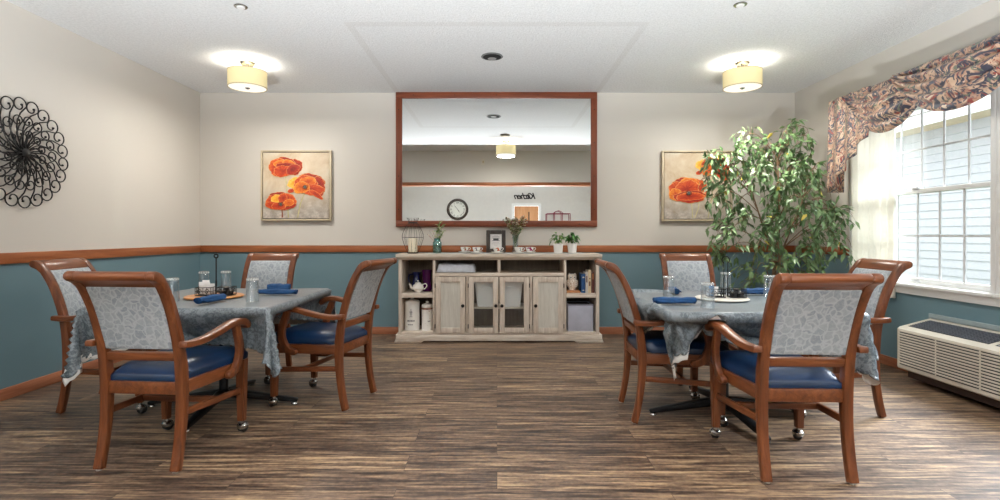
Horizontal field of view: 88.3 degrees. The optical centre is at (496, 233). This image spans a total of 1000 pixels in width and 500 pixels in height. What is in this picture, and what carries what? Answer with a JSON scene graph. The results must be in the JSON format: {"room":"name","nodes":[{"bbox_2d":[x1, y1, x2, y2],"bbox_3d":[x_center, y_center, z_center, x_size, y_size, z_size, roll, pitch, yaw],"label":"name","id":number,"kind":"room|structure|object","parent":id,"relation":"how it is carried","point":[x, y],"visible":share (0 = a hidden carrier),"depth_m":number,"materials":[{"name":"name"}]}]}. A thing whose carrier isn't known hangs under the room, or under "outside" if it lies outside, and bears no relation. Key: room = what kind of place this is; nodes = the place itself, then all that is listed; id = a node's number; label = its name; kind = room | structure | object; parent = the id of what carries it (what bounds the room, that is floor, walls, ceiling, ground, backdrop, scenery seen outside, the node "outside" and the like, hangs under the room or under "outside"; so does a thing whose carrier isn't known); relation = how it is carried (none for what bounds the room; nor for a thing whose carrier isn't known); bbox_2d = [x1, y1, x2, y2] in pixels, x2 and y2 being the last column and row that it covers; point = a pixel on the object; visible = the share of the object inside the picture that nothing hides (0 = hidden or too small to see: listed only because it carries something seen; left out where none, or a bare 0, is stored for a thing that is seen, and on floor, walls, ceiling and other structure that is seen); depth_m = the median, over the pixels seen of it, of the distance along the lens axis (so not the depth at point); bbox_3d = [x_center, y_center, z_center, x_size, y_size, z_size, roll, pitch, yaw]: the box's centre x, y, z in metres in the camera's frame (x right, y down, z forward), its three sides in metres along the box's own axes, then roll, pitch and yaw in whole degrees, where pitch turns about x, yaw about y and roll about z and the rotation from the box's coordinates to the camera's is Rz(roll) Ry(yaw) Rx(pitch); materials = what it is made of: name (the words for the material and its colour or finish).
{"room":"care facility","nodes":[
{"label":"care facility","id":0,"kind":"room"},
{"bbox_2d":[0,0,199,388],"bbox_3d":[-3.475,-0.236,0.749,0.150,2.762,10.297,0,0,0],"label":"wall","id":1,"kind":"structure","parent":0,"point":[130,131],"depth_m":4.25,"materials":[{"name":"paint"}]},
{"bbox_2d":[0,96,67,207],"bbox_3d":[-3.369,-0.577,3.667,0.062,0.787,0.786,0,0,0],"label":"wall art","id":2,"kind":"object","parent":1,"relation":"attached to","point":[24,153],"visible":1,"depth_m":3.69,"materials":[{"name":"black metal"}]},
{"bbox_2d":[0,359,121,401],"bbox_3d":[-3.392,1.103,3.805,0.016,0.083,4.151,0,0,0],"label":"baseboard","id":3,"kind":"structure","parent":1,"relation":"attached to","point":[6,393],"depth_m":3.79,"materials":[{"name":"brown wood"}]},
{"bbox_2d":[0,245,200,264],"bbox_3d":[-3.390,0.169,3.804,0.020,0.078,4.147,0,0,0],"label":"trim","id":4,"kind":"structure","parent":1,"relation":"attached to","point":[16,257],"depth_m":4.31,"materials":[{"name":"brown wood"}]},
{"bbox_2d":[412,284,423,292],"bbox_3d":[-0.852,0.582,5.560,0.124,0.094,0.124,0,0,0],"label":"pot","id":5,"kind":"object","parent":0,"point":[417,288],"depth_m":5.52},
{"bbox_2d":[200,93,794,326],"bbox_3d":[0.006,-0.236,5.972,7.112,2.762,0.150,0,0,0],"label":"wall","id":6,"kind":"structure","parent":0,"point":[359,129],"depth_m":5.90,"materials":[{"name":"paint"}]},
{"bbox_2d":[260,150,331,220],"bbox_3d":[-2.287,-0.552,5.868,0.800,0.800,0.054,0,0,0],"label":"painting","id":7,"kind":"object","parent":6,"relation":"attached to","point":[296,185],"visible":1,"depth_m":5.86,"materials":[{"name":"paint"}]},
{"bbox_2d":[396,92,596,226],"bbox_3d":[-0.006,-0.848,5.873,2.292,1.534,0.045,0,0,0],"label":"mirror","id":8,"kind":"object","parent":6,"relation":"attached to","point":[464,159],"visible":0.98,"depth_m":5.88,"materials":[{"name":"brown wood"}]},
{"bbox_2d":[200,245,794,251],"bbox_3d":[0.006,0.169,5.887,6.812,0.078,0.020,0,0,0],"label":"trim","id":9,"kind":"structure","parent":6,"relation":"attached to","point":[204,248],"depth_m":5.88,"materials":[{"name":"brown wood"}]},
{"bbox_2d":[362,327,662,333],"bbox_3d":[0.006,1.103,5.889,6.812,0.083,0.016,0,0,0],"label":"baseboard","id":10,"kind":"structure","parent":6,"relation":"attached to","point":[375,330],"depth_m":5.88,"materials":[{"name":"brown wood"}]},
{"bbox_2d":[661,151,732,220],"bbox_3d":[2.278,-0.547,5.868,0.800,0.800,0.054,0,0,0],"label":"painting","id":11,"kind":"object","parent":6,"relation":"attached to","point":[682,199],"visible":0.63,"depth_m":5.86,"materials":[{"name":"paint"}]},
{"bbox_2d":[6,0,989,92],"bbox_3d":[0.006,-1.692,0.749,7.112,0.150,10.597,0,0,0],"label":"ceiling","id":12,"kind":"structure","parent":0,"point":[302,46],"depth_m":4.30,"materials":[{"name":"paint"}]},
{"bbox_2d":[234,3,247,9],"bbox_3d":[-1.816,-1.607,3.650,0.092,0.017,0.092,0,0,0],"label":"sprinkler","id":13,"kind":"object","parent":12,"relation":"attached to","point":[237,5],"visible":1,"depth_m":3.64,"materials":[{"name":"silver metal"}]},
{"bbox_2d":[227,60,266,92],"bbox_3d":[-2.352,-1.490,4.856,0.343,0.253,0.343,0,0,0],"label":"ceiling lamp","id":14,"kind":"object","parent":12,"relation":"attached to","point":[247,78],"visible":1,"depth_m":4.75,"materials":[{"name":"beige fabric"}]},
{"bbox_2d":[228,83,266,92],"bbox_3d":[-2.352,-1.382,4.856,0.328,0.006,0.328,0,0,0],"label":"diffuser","id":15,"kind":"object","parent":14,"relation":"attached to","point":[242,87],"depth_m":4.85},
{"bbox_2d":[481,53,502,60],"bbox_3d":[-0.045,-1.608,4.680,0.200,0.017,0.200,0,0,0],"label":"recessed light","id":16,"kind":"object","parent":12,"relation":"in","point":[487,56],"visible":1,"depth_m":4.65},
{"bbox_2d":[733,1,747,7],"bbox_3d":[1.710,-1.607,3.620,0.092,0.017,0.092,0,0,0],"label":"sprinkler","id":17,"kind":"object","parent":12,"relation":"attached to","point":[741,4],"visible":1,"depth_m":3.60,"materials":[{"name":"silver metal"}]},
{"bbox_2d":[722,60,762,92],"bbox_3d":[2.313,-1.490,4.856,0.343,0.253,0.343,0,0,0],"label":"ceiling lamp","id":18,"kind":"object","parent":12,"relation":"attached to","point":[742,78],"visible":1,"depth_m":4.75,"materials":[{"name":"beige fabric"}]},
{"bbox_2d":[723,83,761,92],"bbox_3d":[2.313,-1.382,4.856,0.328,0.006,0.328,0,0,0],"label":"diffuser","id":19,"kind":"object","parent":18,"relation":"attached to","point":[727,87],"depth_m":4.85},
{"bbox_2d":[0,334,999,499],"bbox_3d":[0.006,1.195,0.749,7.112,0.100,10.597,0,0,0],"label":"floor","id":20,"kind":"structure","parent":0,"point":[443,420],"depth_m":2.83,"materials":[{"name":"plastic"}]},
{"bbox_2d":[29,258,159,413],"bbox_3d":[-2.602,0.657,3.494,0.747,0.977,0.602,0,0,-4],"label":"dining chair","id":21,"kind":"object","parent":20,"relation":"on","point":[67,299],"visible":0.28,"depth_m":3.29,"materials":[{"name":"brown wood"}]},
{"bbox_2d":[63,271,250,473],"bbox_3d":[-1.721,0.657,2.681,0.602,0.977,0.747,0,0,4],"label":"dining chair","id":22,"kind":"object","parent":20,"relation":"on","point":[126,310],"visible":1,"depth_m":2.50,"materials":[{"name":"brown wood"}]},
{"bbox_2d":[111,345,247,381],"bbox_3d":[-1.714,0.678,2.788,0.488,0.083,0.532,0,0,4],"label":"seat cushion","id":23,"kind":"object","parent":22,"relation":"on","point":[203,361],"depth_m":2.60,"materials":[{"name":"blue leather"}]},
{"bbox_2d":[147,344,297,431],"bbox_3d":[-1.830,0.787,3.450,0.976,0.715,0.976,0,0,0],"label":"dining table","id":24,"kind":"object","parent":20,"relation":"on","point":[224,386],"visible":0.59,"depth_m":3.43,"materials":[{"name":"metal"}]},
{"bbox_2d":[60,288,337,386],"bbox_3d":[-1.834,0.625,3.446,1.238,0.435,1.211,0,0,0],"label":"tablecloth","id":25,"kind":"object","parent":24,"relation":"on","point":[196,320],"visible":0.58,"depth_m":2.95,"materials":[{"name":"fabric"}]},
{"bbox_2d":[166,277,179,290],"bbox_3d":[-2.015,0.345,3.200,0.077,0.146,0.077,0,0,0],"label":"drinking glass","id":26,"kind":"object","parent":25,"relation":"on","point":[169,279],"visible":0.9,"depth_m":3.20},
{"bbox_2d":[193,293,226,303],"bbox_3d":[-1.748,0.393,3.149,0.069,0.046,0.223,0,0,10],"label":"rolled napkin","id":27,"kind":"object","parent":25,"relation":"on","point":[212,297],"visible":1,"depth_m":3.12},
{"bbox_2d":[183,292,244,299],"bbox_3d":[-1.875,0.413,3.420,0.356,0.013,0.356,0,0,0],"label":"serving tray","id":28,"kind":"object","parent":25,"relation":"on","point":[188,297],"visible":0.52,"depth_m":3.37,"materials":[{"name":"brown wood"}]},
{"bbox_2d":[195,253,236,295],"bbox_3d":[-1.865,0.268,3.420,0.227,0.277,0.097,0,0,-7],"label":"condiment caddy","id":29,"kind":"object","parent":28,"relation":"on","point":[217,290],"visible":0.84,"depth_m":3.41,"materials":[{"name":"black metal"}]},
{"bbox_2d":[199,282,202,293],"bbox_3d":[-1.960,0.359,3.428,0.044,0.082,0.013,0,0,-6],"label":"packet","id":30,"kind":"object","parent":29,"relation":"in","point":[200,283],"visible":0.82,"depth_m":3.42,"materials":[{"name":"white paper"}]},
{"bbox_2d":[195,286,214,295],"bbox_3d":[-1.928,0.378,3.412,0.099,0.056,0.097,0,0,-7],"label":"basket","id":31,"kind":"object","parent":29,"relation":"on","point":[197,291],"depth_m":3.37,"materials":[{"name":"black metal"}]},
{"bbox_2d":[202,280,209,293],"bbox_3d":[-1.938,0.354,3.426,0.044,0.093,0.016,0,0,-9],"label":"packet","id":32,"kind":"object","parent":29,"relation":"in","point":[202,280],"visible":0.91,"depth_m":3.42,"materials":[{"name":"white paper"}]},
{"bbox_2d":[203,282,209,294],"bbox_3d":[-1.913,0.358,3.400,0.044,0.084,0.016,0,0,3],"label":"packet","id":33,"kind":"object","parent":29,"relation":"in","point":[206,284],"visible":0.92,"depth_m":3.40,"materials":[{"name":"white paper"}]},
{"bbox_2d":[210,283,214,293],"bbox_3d":[-1.906,0.365,3.435,0.044,0.070,0.011,0,0,-12],"label":"packet","id":34,"kind":"object","parent":29,"relation":"in","point":[211,284],"visible":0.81,"depth_m":3.43,"materials":[{"name":"white paper"}]},
{"bbox_2d":[216,286,236,295],"bbox_3d":[-1.801,0.378,3.428,0.099,0.056,0.097,0,0,-7],"label":"basket","id":35,"kind":"object","parent":29,"relation":"on","point":[218,290],"depth_m":3.39,"materials":[{"name":"black metal"}]},
{"bbox_2d":[246,278,258,297],"bbox_3d":[-1.515,0.345,3.190,0.077,0.146,0.077,0,0,-10],"label":"drinking glass","id":36,"kind":"object","parent":25,"relation":"on","point":[248,279],"visible":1,"depth_m":3.19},
{"bbox_2d":[257,289,297,293],"bbox_3d":[-1.515,0.398,3.556,0.270,0.038,0.060,0,0,2],"label":"rolled napkin","id":37,"kind":"object","parent":25,"relation":"on","point":[260,291],"visible":1,"depth_m":3.54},
{"bbox_2d":[267,283,290,288],"bbox_3d":[-1.599,0.389,3.777,0.158,0.055,0.083,0,0,-14],"label":"rolled napkin","id":38,"kind":"object","parent":25,"relation":"on","point":[272,285],"visible":0.84,"depth_m":3.75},
{"bbox_2d":[208,253,298,384],"bbox_3d":[-1.981,0.657,4.242,0.602,0.977,0.747,0,0,-1],"label":"dining chair","id":39,"kind":"object","parent":20,"relation":"on","point":[270,268],"visible":0.18,"depth_m":4.46,"materials":[{"name":"fabric"}]},
{"bbox_2d":[268,258,396,411],"bbox_3d":[-1.125,0.657,3.564,0.747,0.977,0.602,0,0,14],"label":"dining chair","id":40,"kind":"object","parent":20,"relation":"on","point":[314,339],"visible":0.96,"depth_m":3.40,"materials":[{"name":"brown wood"}]},
{"bbox_2d":[275,322,366,343],"bbox_3d":[-1.229,0.678,3.590,0.532,0.083,0.488,0,0,14],"label":"seat cushion","id":41,"kind":"object","parent":40,"relation":"on","point":[309,332],"depth_m":3.42,"materials":[{"name":"blue leather"}]},
{"bbox_2d":[395,253,602,341],"bbox_3d":[0.020,0.679,5.640,2.208,0.932,0.460,0,0,0],"label":"sideboard","id":42,"kind":"object","parent":20,"relation":"on","point":[540,315],"visible":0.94,"depth_m":5.45,"materials":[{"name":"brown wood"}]},
{"bbox_2d":[405,298,419,330],"bbox_3d":[-0.922,0.862,5.600,0.164,0.353,0.164,0,0,0],"label":"canister","id":43,"kind":"object","parent":42,"relation":"on","point":[412,306],"visible":0.88,"depth_m":5.53,"materials":[{"name":"white ceramic"}]},
{"bbox_2d":[402,218,423,253],"bbox_3d":[-0.920,0.017,5.630,0.239,0.391,0.239,0,0,0],"label":"candle lantern","id":44,"kind":"object","parent":42,"relation":"on","point":[413,222],"visible":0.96,"depth_m":5.59,"materials":[{"name":"black metal"}]},
{"bbox_2d":[408,238,416,251],"bbox_3d":[-0.920,0.119,5.630,0.098,0.160,0.098,0,0,0],"label":"pillar candle","id":45,"kind":"object","parent":44,"relation":"in","point":[412,241],"visible":0.91,"depth_m":5.59,"materials":[{"name":"beige wax"}]},
{"bbox_2d":[408,272,420,290],"bbox_3d":[-0.901,0.523,5.705,0.138,0.212,0.109,0,0,32],"label":"pitcher","id":46,"kind":"object","parent":42,"relation":"on","point":[416,275],"visible":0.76,"depth_m":5.67,"materials":[{"name":"blue ceramic"}]},
{"bbox_2d":[402,289,432,297],"bbox_3d":[-0.848,0.653,5.661,0.329,0.047,0.394,0,0,0],"label":"shelf","id":47,"kind":"object","parent":42,"relation":"attached to","point":[406,293],"depth_m":5.46,"materials":[{"name":"brown wood"}]},
{"bbox_2d":[409,280,426,292],"bbox_3d":[-0.854,0.564,5.560,0.162,0.131,0.127,0,0,-37],"label":"teapot","id":48,"kind":"object","parent":42,"relation":"on","point":[417,287],"visible":1,"depth_m":5.53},
{"bbox_2d":[421,301,432,330],"bbox_3d":[-0.757,0.881,5.580,0.122,0.313,0.122,0,0,0],"label":"canister","id":49,"kind":"object","parent":42,"relation":"on","point":[427,308],"visible":1,"depth_m":5.53,"materials":[{"name":"white ceramic"}]},
{"bbox_2d":[422,270,431,290],"bbox_3d":[-0.775,0.513,5.700,0.112,0.232,0.112,0,0,0],"label":"vase","id":50,"kind":"object","parent":42,"relation":"on","point":[426,273],"visible":0.96,"depth_m":5.66,"materials":[{"name":"purple ceramic"}]},
{"bbox_2d":[437,263,475,271],"bbox_3d":[-0.438,0.364,5.615,0.415,0.094,0.251,0,0,0],"label":"tablecloth","id":51,"kind":"object","parent":42,"relation":"on","point":[442,267],"visible":1,"depth_m":5.51,"materials":[{"name":"fabric"}]},
{"bbox_2d":[475,282,492,306],"bbox_3d":[-0.118,0.651,5.623,0.245,0.262,0.242,0,0,0],"label":"storage bin","id":52,"kind":"object","parent":42,"relation":"on","point":[484,290],"visible":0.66,"depth_m":5.53,"materials":[{"name":"fabric"}]},
{"bbox_2d":[468,303,523,308],"bbox_3d":[0.019,0.791,5.674,0.651,0.016,0.368,0,0,0],"label":"shelf","id":53,"kind":"object","parent":42,"relation":"attached to","point":[521,306],"depth_m":5.49,"materials":[{"name":"brown wood"}]},
{"bbox_2d":[435,271,563,276],"bbox_3d":[0.026,0.433,5.660,1.369,0.036,0.396,0,0,0],"label":"shelf","id":54,"kind":"object","parent":42,"relation":"attached to","point":[477,273],"depth_m":5.46,"materials":[{"name":"brown wood"}]},
{"bbox_2d":[425,252,585,253],"bbox_3d":[0.090,0.210,5.650,1.720,0.003,0.356,0,0,0],"label":"table runner","id":55,"kind":"object","parent":42,"relation":"on","point":[430,252],"visible":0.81,"depth_m":5.54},
{"bbox_2d":[427,220,444,252],"bbox_3d":[-0.663,0.026,5.647,0.221,0.364,0.128,0,0,0],"label":"vase","id":56,"kind":"object","parent":55,"relation":"on","point":[438,231],"visible":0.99,"depth_m":5.64,"materials":[{"name":"blue glass"}]},
{"bbox_2d":[486,230,505,252],"bbox_3d":[-0.012,0.083,5.779,0.216,0.251,0.112,0,0,0],"label":"picture frame","id":57,"kind":"object","parent":55,"relation":"on","point":[494,238],"visible":0.9,"depth_m":5.75,"materials":[{"name":"wood"}]},
{"bbox_2d":[503,215,527,251],"bbox_3d":[0.203,-0.001,5.719,0.290,0.416,0.123,0,0,0],"label":"plant","id":58,"kind":"object","parent":55,"relation":"on","point":[515,232],"visible":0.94,"depth_m":5.71,"materials":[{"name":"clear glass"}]},
{"bbox_2d":[549,232,567,252],"bbox_3d":[0.661,0.092,5.573,0.184,0.230,0.172,0,0,-20],"label":"potted plant","id":59,"kind":"object","parent":55,"relation":"on","point":[558,245],"visible":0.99,"depth_m":5.55,"materials":[{"name":"green plant"}]},
{"bbox_2d":[565,232,580,252],"bbox_3d":[0.829,0.094,5.661,0.178,0.228,0.155,0,0,0],"label":"potted plant","id":60,"kind":"object","parent":55,"relation":"on","point":[572,247],"visible":1,"depth_m":5.63,"materials":[{"name":"green plant"}]},
{"bbox_3d":[-0.357,0.199,5.660,0.140,0.016,0.140,0,0,0],"label":"saucer","id":61,"kind":"object","parent":55,"relation":"on","visible":0},
{"bbox_2d":[461,247,470,251],"bbox_3d":[-0.353,0.171,5.657,0.099,0.056,0.090,0,0,38],"label":"teacup","id":62,"kind":"object","parent":61,"relation":"on","point":[463,249],"visible":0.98,"depth_m":5.63,"materials":[{"name":"white ceramic"}]},
{"bbox_3d":[0.354,0.199,5.600,0.140,0.016,0.140,0,0,0],"label":"saucer","id":63,"kind":"object","parent":55,"relation":"on","visible":0},
{"bbox_2d":[525,247,535,251],"bbox_3d":[0.358,0.171,5.603,0.099,0.056,0.090,0,0,-38],"label":"teacup","id":64,"kind":"object","parent":63,"relation":"on","point":[528,249],"visible":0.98,"depth_m":5.57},
{"bbox_3d":[-0.222,0.199,5.570,0.140,0.016,0.140,0,0,0],"label":"saucer","id":65,"kind":"object","parent":55,"relation":"on","visible":0},
{"bbox_2d":[472,247,482,251],"bbox_3d":[-0.219,0.171,5.566,0.090,0.056,0.099,0,0,-38],"label":"teacup","id":66,"kind":"object","parent":65,"relation":"on","point":[475,249],"visible":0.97,"depth_m":5.54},
{"bbox_3d":[0.232,0.199,5.540,0.140,0.016,0.140,0,0,0],"label":"saucer","id":67,"kind":"object","parent":55,"relation":"on","visible":0},
{"bbox_2d":[514,247,524,251],"bbox_3d":[0.235,0.171,5.544,0.090,0.056,0.099,0,0,38],"label":"teacup","id":68,"kind":"object","parent":67,"relation":"on","point":[517,249],"visible":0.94,"depth_m":5.51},
{"bbox_3d":[0.002,0.199,5.530,0.140,0.016,0.140,0,0,0],"label":"saucer","id":69,"kind":"object","parent":55,"relation":"on","visible":0},
{"bbox_2d":[493,247,503,251],"bbox_3d":[0.006,0.171,5.533,0.099,0.056,0.090,0,0,-39],"label":"teacup","id":70,"kind":"object","parent":69,"relation":"on","point":[496,249],"visible":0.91,"depth_m":5.50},
{"bbox_2d":[505,282,522,306],"bbox_3d":[0.155,0.651,5.623,0.245,0.262,0.242,0,0,0],"label":"storage bin","id":71,"kind":"object","parent":42,"relation":"on","point":[513,290],"visible":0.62,"depth_m":5.53,"materials":[{"name":"fabric"}]},
{"bbox_2d":[566,289,579,292],"bbox_3d":[0.818,0.617,5.600,0.145,0.024,0.200,0,0,0],"label":"book","id":72,"kind":"object","parent":42,"relation":"on","point":[567,290],"visible":0.7,"depth_m":5.50,"materials":[{"name":"orange paper"}]},
{"bbox_2d":[566,273,577,289],"bbox_3d":[0.814,0.511,5.565,0.114,0.186,0.109,0,0,39],"label":"owl figurine","id":73,"kind":"object","parent":72,"relation":"on","point":[572,283],"visible":1,"depth_m":5.53,"materials":[{"name":"ceramic"}]},
{"bbox_2d":[566,301,592,330],"bbox_3d":[0.892,0.892,5.618,0.272,0.291,0.264,0,0,0],"label":"fabric bin","id":74,"kind":"object","parent":42,"relation":"on","point":[579,314],"visible":0.85,"depth_m":5.49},
{"bbox_2d":[566,292,595,297],"bbox_3d":[0.894,0.653,5.661,0.316,0.047,0.394,0,0,0],"label":"shelf","id":75,"kind":"object","parent":42,"relation":"attached to","point":[568,295],"depth_m":5.46,"materials":[{"name":"brown wood"}]},
{"bbox_2d":[579,273,584,292],"bbox_3d":[0.922,0.526,5.582,0.042,0.205,0.175,0,0,0],"label":"book","id":76,"kind":"object","parent":42,"relation":"on","point":[581,275],"visible":0.92,"depth_m":5.50,"materials":[{"name":"blue paper"}]},
{"bbox_2d":[583,271,587,292],"bbox_3d":[0.959,0.516,5.582,0.026,0.225,0.175,0,0,0],"label":"book","id":77,"kind":"object","parent":42,"relation":"on","point":[585,272],"visible":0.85,"depth_m":5.50,"materials":[{"name":"beige paper"}]},
{"bbox_2d":[585,269,590,292],"bbox_3d":[0.990,0.506,5.582,0.032,0.245,0.175,0,0,0],"label":"book","id":78,"kind":"object","parent":42,"relation":"on","point":[587,270],"visible":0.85,"depth_m":5.50,"materials":[{"name":"beige paper"}]},
{"bbox_2d":[591,271,593,292],"bbox_3d":[1.025,0.519,5.582,0.030,0.220,0.175,0,0,0],"label":"book","id":79,"kind":"object","parent":42,"relation":"on","point":[592,273],"visible":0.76,"depth_m":5.50,"materials":[{"name":"brown paper"}]},
{"bbox_2d":[595,259,729,426],"bbox_3d":[1.034,0.657,3.304,0.747,0.977,0.602,0,0,2],"label":"dining chair","id":80,"kind":"object","parent":20,"relation":"on","point":[637,344],"visible":0.7,"depth_m":3.10,"materials":[{"name":"brown wood"}]},
{"bbox_2d":[627,330,729,354],"bbox_3d":[1.142,0.678,3.301,0.532,0.083,0.488,0,0,2],"label":"seat cushion","id":81,"kind":"object","parent":80,"relation":"on","point":[651,342],"depth_m":3.12,"materials":[{"name":"blue leather"}]},
{"bbox_2d":[659,253,743,384],"bbox_3d":[1.633,0.657,4.202,0.602,0.977,0.747,0,0,3],"label":"dining chair","id":82,"kind":"object","parent":20,"relation":"on","point":[689,270],"visible":0.17,"depth_m":4.43,"materials":[{"name":"fabric"}]},
{"bbox_2d":[649,337,793,443],"bbox_3d":[1.450,0.787,3.290,0.976,0.715,0.976,0,0,0],"label":"dining table","id":83,"kind":"object","parent":20,"relation":"on","point":[706,401],"visible":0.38,"depth_m":3.26,"materials":[{"name":"black metal"}]},
{"bbox_2d":[631,289,879,397],"bbox_3d":[1.460,0.650,3.305,1.188,0.533,1.224,0,0,0],"label":"tablecloth","id":84,"kind":"object","parent":83,"relation":"on","point":[684,324],"visible":0.51,"depth_m":2.78,"materials":[{"name":"fabric"}]},
{"bbox_2d":[663,275,674,289],"bbox_3d":[1.120,0.345,3.360,0.077,0.146,0.077,0,0,-13],"label":"drinking glass","id":85,"kind":"object","parent":84,"relation":"on","point":[665,276],"visible":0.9,"depth_m":3.37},
{"bbox_2d":[652,297,696,303],"bbox_3d":[1.062,0.396,3.076,0.253,0.041,0.065,0,0,-1],"label":"rolled napkin","id":86,"kind":"object","parent":84,"relation":"on","point":[656,300],"visible":1,"depth_m":3.06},
{"bbox_2d":[668,286,680,294],"bbox_3d":[1.248,0.395,3.620,0.069,0.043,0.158,0,0,7],"label":"rolled napkin","id":87,"kind":"object","parent":84,"relation":"on","point":[671,289],"visible":0.98,"depth_m":3.56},
{"bbox_2d":[700,282,714,303],"bbox_3d":[1.186,0.345,2.900,0.077,0.146,0.077,0,0,-24],"label":"drinking glass","id":88,"kind":"object","parent":84,"relation":"on","point":[702,283],"visible":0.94,"depth_m":2.89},
{"bbox_2d":[695,294,749,301],"bbox_3d":[1.445,0.413,3.310,0.324,0.013,0.324,0,0,0],"label":"serving tray","id":89,"kind":"object","parent":84,"relation":"on","point":[700,297],"visible":0.79,"depth_m":3.21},
{"bbox_2d":[705,256,746,297],"bbox_3d":[1.475,0.273,3.320,0.227,0.266,0.097,0,0,6],"label":"condiment caddy","id":90,"kind":"object","parent":89,"relation":"on","point":[723,293],"visible":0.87,"depth_m":3.29,"materials":[{"name":"black metal"}]},
{"bbox_2d":[708,285,713,295],"bbox_3d":[1.380,0.366,3.317,0.036,0.069,0.012,0,0,-6],"label":"packet","id":91,"kind":"object","parent":90,"relation":"in","point":[711,288],"visible":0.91,"depth_m":3.31,"materials":[{"name":"blue paper"}]},
{"bbox_2d":[705,287,725,297],"bbox_3d":[1.411,0.378,3.326,0.099,0.056,0.097,0,0,6],"label":"basket","id":92,"kind":"object","parent":90,"relation":"on","point":[723,293],"depth_m":3.28,"materials":[{"name":"black metal"}]},
{"bbox_2d":[728,288,746,297],"bbox_3d":[1.539,0.378,3.314,0.099,0.056,0.097,0,0,6],"label":"basket","id":93,"kind":"object","parent":90,"relation":"on","point":[741,289],"depth_m":3.27,"materials":[{"name":"black metal"}]},
{"bbox_2d":[743,288,769,293],"bbox_3d":[1.800,0.394,3.556,0.208,0.045,0.070,0,0,-3],"label":"rolled napkin","id":94,"kind":"object","parent":84,"relation":"on","point":[749,290],"visible":0.55,"depth_m":3.53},
{"bbox_2d":[698,118,859,343],"bbox_3d":[2.625,-0.010,4.962,1.191,2.310,1.094,0,0,-6],"label":"ficus tree","id":95,"kind":"object","parent":20,"relation":"on","point":[793,178],"visible":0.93,"depth_m":4.92,"materials":[{"name":"green plant"}]},
{"bbox_2d":[705,273,883,484],"bbox_3d":[1.440,0.657,2.562,0.602,0.977,0.747,0,0,2],"label":"dining chair","id":96,"kind":"object","parent":20,"relation":"on","point":[812,315],"visible":1,"depth_m":2.38,"materials":[{"name":"brown wood"}]},
{"bbox_2d":[711,350,841,388],"bbox_3d":[1.443,0.678,2.669,0.488,0.083,0.532,0,0,2],"label":"seat cushion","id":97,"kind":"object","parent":96,"relation":"on","point":[740,365],"depth_m":2.46,"materials":[{"name":"blue leather"}]},
{"bbox_2d":[801,258,912,417],"bbox_3d":[2.212,0.657,3.416,0.747,0.977,0.602,0,0,2],"label":"dining chair","id":98,"kind":"object","parent":20,"relation":"on","point":[891,270],"visible":0.23,"depth_m":3.21,"materials":[{"name":"brown wood"}]},
{"bbox_2d":[795,0,999,358],"bbox_3d":[3.487,-0.236,0.749,0.150,2.762,10.297,0,0,0],"label":"wall","id":99,"kind":"structure","parent":0,"point":[982,22],"depth_m":4.43,"materials":[{"name":"paint"}]},
{"bbox_2d":[794,245,848,255],"bbox_3d":[3.402,0.169,5.421,0.020,0.078,0.912,0,0,0],"label":"trim","id":100,"kind":"structure","parent":99,"relation":"attached to","point":[838,251],"depth_m":5.27,"materials":[{"name":"brown wood"}]},
{"bbox_2d":[880,354,907,371],"bbox_3d":[3.404,1.103,3.805,0.016,0.083,4.151,0,0,0],"label":"baseboard","id":101,"kind":"structure","parent":99,"relation":"attached to","point":[884,359],"depth_m":4.46,"materials":[{"name":"brown wood"}]},
{"bbox_2d":[827,33,999,192],"bbox_3d":[3.249,-0.841,3.620,0.318,0.882,2.743,0,0,0],"label":"valance","id":102,"kind":"object","parent":99,"relation":"attached to","point":[960,78],"visible":0.99,"depth_m":3.97,"materials":[{"name":"fabric"}]},
{"bbox_2d":[850,128,895,297],"bbox_3d":[3.363,-0.346,3.830,0.056,1.782,2.160,0,0,0],"label":"sheer curtain","id":103,"kind":"object","parent":102,"relation":"hanging from","point":[873,168],"visible":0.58,"depth_m":4.57,"materials":[{"name":"white fabric"}]},
{"bbox_2d":[849,89,996,306],"bbox_3d":[3.452,-0.330,4.230,0.180,1.650,1.460,0,0,0],"label":"window","id":104,"kind":"structure","parent":99,"relation":"in","point":[981,294],"depth_m":3.91,"materials":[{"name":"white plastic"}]},
{"bbox_2d":[896,189,989,282],"bbox_3d":[3.457,0.016,4.230,0.010,0.700,1.272,0,0,0],"label":"grille","id":105,"kind":"object","parent":104,"relation":"attached to","point":[923,280],"depth_m":4.02,"materials":[{"name":"plastic"}]},
{"bbox_2d":[896,104,990,190],"bbox_3d":[3.492,-0.699,4.230,0.010,0.665,1.272,0,0,0],"label":"grille","id":106,"kind":"object","parent":104,"relation":"attached to","point":[969,139],"depth_m":4.02,"materials":[{"name":"plastic"}]},
{"bbox_2d":[897,313,999,407],"bbox_3d":[3.277,0.869,3.513,0.267,0.492,1.085,0,0,0],"label":"air conditioner","id":107,"kind":"object","parent":99,"relation":"attached to","point":[964,360],"visible":1,"depth_m":3.60,"materials":[{"name":"beige metal"}]},
{"bbox_2d":[909,320,999,343],"bbox_3d":[3.283,0.695,3.678,0.170,0.048,0.655,0,0,0],"label":"grille","id":108,"kind":"object","parent":107,"relation":"attached to","point":[970,334],"depth_m":3.65,"materials":[{"name":"metal"}]},
{"bbox_2d":[992,86,999,306],"bbox_3d":[3.452,-0.330,2.938,0.180,1.650,1.125,0,0,0],"label":"window","id":109,"kind":"structure","parent":99,"relation":"in","point":[997,295],"depth_m":3.48,"materials":[{"name":"white plastic"}]},
{"label":"outside","id":110,"kind":"structure","parent":0,"visible":0},
{"bbox_3d":[16.781,1.595,2.500,26.438,0.100,45.000,0,0,0],"label":"ground","id":111,"kind":"structure","parent":110,"visible":0},
{"bbox_2d":[895,93,990,284],"bbox_3d":[7.850,-0.855,3.000,3.100,4.800,18.400,0,0,0],"label":"neighbor house","id":112,"kind":"structure","parent":111,"relation":"on","point":[977,200],"depth_m":7.91,"materials":[{"name":"white"}]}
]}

